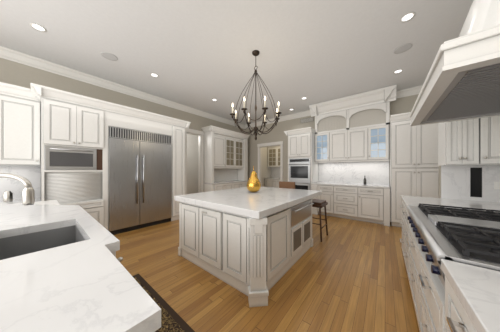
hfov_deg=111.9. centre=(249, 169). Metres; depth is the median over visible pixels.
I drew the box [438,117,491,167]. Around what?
upper cabinet
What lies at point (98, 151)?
upper cabinet
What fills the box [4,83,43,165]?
upper cabinet
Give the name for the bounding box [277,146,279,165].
upper cabinet
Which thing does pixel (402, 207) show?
base cabinet
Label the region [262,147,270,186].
wall
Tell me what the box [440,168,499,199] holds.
backsplash
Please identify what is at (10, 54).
crown molding
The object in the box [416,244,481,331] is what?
base cabinet
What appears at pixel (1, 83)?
upper cabinet
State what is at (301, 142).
upper cabinet
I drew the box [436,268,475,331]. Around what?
base cabinet
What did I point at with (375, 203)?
base cabinet
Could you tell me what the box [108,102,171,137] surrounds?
upper cabinet
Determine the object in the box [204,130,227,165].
upper cabinet
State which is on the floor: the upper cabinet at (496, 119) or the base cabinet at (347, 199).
the base cabinet at (347, 199)
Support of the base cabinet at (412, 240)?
on the floor
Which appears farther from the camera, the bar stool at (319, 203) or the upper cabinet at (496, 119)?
the bar stool at (319, 203)
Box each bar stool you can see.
[279,181,294,188]
[312,199,327,241]
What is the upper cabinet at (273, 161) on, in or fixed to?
attached to the wall at (266, 171)
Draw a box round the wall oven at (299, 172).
[289,158,309,189]
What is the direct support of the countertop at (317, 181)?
on the base cabinet at (375, 203)
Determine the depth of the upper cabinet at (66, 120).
2.90 m
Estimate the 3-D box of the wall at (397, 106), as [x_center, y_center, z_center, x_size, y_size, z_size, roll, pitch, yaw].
[2.707,-0.345,5.235,7.740,3.290,0.120,0,0,39]
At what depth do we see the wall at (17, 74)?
3.58 m
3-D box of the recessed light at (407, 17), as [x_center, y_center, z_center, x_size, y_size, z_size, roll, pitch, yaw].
[2.051,-1.987,2.201,0.150,0.006,0.150,0,0,39]
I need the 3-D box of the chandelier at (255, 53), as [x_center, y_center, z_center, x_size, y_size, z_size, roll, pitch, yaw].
[0.099,-1.244,2.864,0.878,1.489,0.873,0,0,39]
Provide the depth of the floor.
1.90 m
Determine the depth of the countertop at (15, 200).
2.68 m
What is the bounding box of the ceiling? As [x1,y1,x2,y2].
[0,0,472,123]
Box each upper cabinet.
[0,82,3,165]
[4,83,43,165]
[40,86,107,149]
[40,150,99,169]
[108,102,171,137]
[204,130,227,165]
[228,134,243,165]
[269,146,276,165]
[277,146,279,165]
[288,128,315,159]
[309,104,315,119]
[312,128,335,163]
[332,124,371,159]
[372,120,387,159]
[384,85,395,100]
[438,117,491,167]
[488,116,499,167]
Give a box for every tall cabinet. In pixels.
[171,118,187,220]
[236,138,247,181]
[388,112,438,226]
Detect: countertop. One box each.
[0,198,39,203]
[0,200,160,331]
[175,186,321,217]
[316,180,387,187]
[401,196,499,211]
[441,259,499,331]
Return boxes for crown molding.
[0,45,244,128]
[244,85,422,128]
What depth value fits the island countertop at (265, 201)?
2.30 m
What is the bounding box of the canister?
[3,191,12,201]
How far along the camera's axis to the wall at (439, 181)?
2.35 m
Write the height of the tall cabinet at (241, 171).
1.760 m
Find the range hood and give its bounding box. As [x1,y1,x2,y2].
[409,0,499,125]
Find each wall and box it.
[0,58,243,133]
[244,94,418,185]
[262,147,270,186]
[439,166,440,197]
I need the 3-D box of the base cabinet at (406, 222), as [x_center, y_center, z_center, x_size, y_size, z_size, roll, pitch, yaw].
[2.180,0.866,1.694,0.897,0.868,0.501,0,0,39]
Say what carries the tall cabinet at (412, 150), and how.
on the floor
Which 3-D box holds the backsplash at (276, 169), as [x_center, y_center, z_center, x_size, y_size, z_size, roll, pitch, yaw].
[1.928,0.120,8.106,2.100,0.540,0.015,0,0,39]
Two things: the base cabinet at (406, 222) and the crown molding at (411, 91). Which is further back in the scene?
the crown molding at (411, 91)
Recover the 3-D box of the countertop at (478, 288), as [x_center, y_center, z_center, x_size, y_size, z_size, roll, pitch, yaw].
[0.220,0.407,-0.754,0.906,0.045,3.096,0,0,39]
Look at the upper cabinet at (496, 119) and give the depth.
1.82 m
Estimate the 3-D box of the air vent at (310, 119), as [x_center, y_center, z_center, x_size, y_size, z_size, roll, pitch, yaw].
[1.942,-1.700,5.758,0.450,0.140,0.015,0,0,39]
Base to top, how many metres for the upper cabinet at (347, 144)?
0.905 m
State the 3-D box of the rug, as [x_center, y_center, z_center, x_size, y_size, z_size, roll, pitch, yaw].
[-0.862,1.294,1.405,1.700,0.011,0.440,0,0,39]
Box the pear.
[246,166,260,191]
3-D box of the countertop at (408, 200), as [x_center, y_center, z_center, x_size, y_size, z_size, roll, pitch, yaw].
[2.337,0.407,1.898,0.906,0.045,1.014,0,0,39]
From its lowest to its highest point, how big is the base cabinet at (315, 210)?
0.868 m
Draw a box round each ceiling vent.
[101,52,117,60]
[394,43,412,53]
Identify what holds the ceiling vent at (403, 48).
in the ceiling
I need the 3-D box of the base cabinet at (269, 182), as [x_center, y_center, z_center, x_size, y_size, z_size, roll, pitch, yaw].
[1.343,0.865,8.179,1.093,0.870,0.631,0,0,39]
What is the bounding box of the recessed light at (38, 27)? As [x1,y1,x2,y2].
[30,23,46,31]
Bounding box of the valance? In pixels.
[316,104,391,131]
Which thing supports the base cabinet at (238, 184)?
on the floor
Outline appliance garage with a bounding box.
[40,170,103,201]
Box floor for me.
[114,214,419,331]
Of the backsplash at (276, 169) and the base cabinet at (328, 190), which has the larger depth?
the backsplash at (276, 169)
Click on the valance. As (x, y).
(375, 113)
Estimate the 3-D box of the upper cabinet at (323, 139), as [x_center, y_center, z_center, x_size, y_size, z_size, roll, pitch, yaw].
[2.311,-0.713,5.225,0.494,0.905,0.381,0,0,39]
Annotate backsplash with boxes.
[0,166,39,201]
[273,166,279,177]
[320,160,387,183]
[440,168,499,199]
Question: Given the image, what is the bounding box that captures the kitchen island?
[178,194,321,306]
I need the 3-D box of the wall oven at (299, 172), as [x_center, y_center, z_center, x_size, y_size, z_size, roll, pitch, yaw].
[1.694,0.320,5.464,0.684,1.360,0.667,0,0,39]
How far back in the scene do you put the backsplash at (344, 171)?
4.85 m
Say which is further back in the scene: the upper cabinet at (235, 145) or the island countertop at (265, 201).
the upper cabinet at (235, 145)
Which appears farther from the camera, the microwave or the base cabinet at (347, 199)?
the base cabinet at (347, 199)
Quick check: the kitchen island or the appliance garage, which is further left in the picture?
the appliance garage
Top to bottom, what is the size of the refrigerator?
2.165 m
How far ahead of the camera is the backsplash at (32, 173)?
2.89 m
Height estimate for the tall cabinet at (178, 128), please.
2.600 m
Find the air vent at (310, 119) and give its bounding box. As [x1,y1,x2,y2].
[301,117,313,122]
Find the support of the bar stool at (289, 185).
on the floor
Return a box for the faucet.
[0,173,34,204]
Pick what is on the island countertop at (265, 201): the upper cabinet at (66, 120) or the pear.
the pear
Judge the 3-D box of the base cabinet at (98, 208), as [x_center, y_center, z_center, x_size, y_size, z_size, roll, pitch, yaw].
[-3.316,0.932,3.132,0.701,0.735,0.843,0,0,39]
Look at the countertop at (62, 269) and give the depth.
0.61 m
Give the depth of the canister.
2.66 m
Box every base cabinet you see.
[58,198,107,229]
[204,182,235,191]
[236,182,246,187]
[265,178,279,187]
[312,184,319,214]
[320,184,335,216]
[336,184,359,220]
[360,188,391,226]
[400,200,403,256]
[404,208,409,274]
[408,224,421,311]
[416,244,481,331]
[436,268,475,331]
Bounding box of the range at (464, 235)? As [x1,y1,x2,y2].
[407,203,499,288]
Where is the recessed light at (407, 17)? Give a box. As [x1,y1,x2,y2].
[400,12,414,22]
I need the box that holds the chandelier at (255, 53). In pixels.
[230,50,280,139]
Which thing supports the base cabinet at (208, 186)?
on the floor
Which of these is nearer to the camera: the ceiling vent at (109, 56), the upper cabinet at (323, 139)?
the ceiling vent at (109, 56)
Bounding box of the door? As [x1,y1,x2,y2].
[187,134,197,193]
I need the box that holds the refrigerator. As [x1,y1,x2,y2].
[109,126,171,234]
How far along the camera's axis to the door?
7.05 m
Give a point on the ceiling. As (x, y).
(196, 54)
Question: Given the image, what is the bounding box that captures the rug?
[132,274,194,331]
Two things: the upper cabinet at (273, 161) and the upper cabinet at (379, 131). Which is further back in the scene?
the upper cabinet at (273, 161)
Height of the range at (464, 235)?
0.328 m
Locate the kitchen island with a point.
(254, 247)
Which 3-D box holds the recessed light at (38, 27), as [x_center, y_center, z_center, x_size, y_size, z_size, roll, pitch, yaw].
[-2.954,-1.987,2.358,0.150,0.006,0.150,0,0,39]
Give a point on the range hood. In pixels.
(462, 81)
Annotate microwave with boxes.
[44,146,96,169]

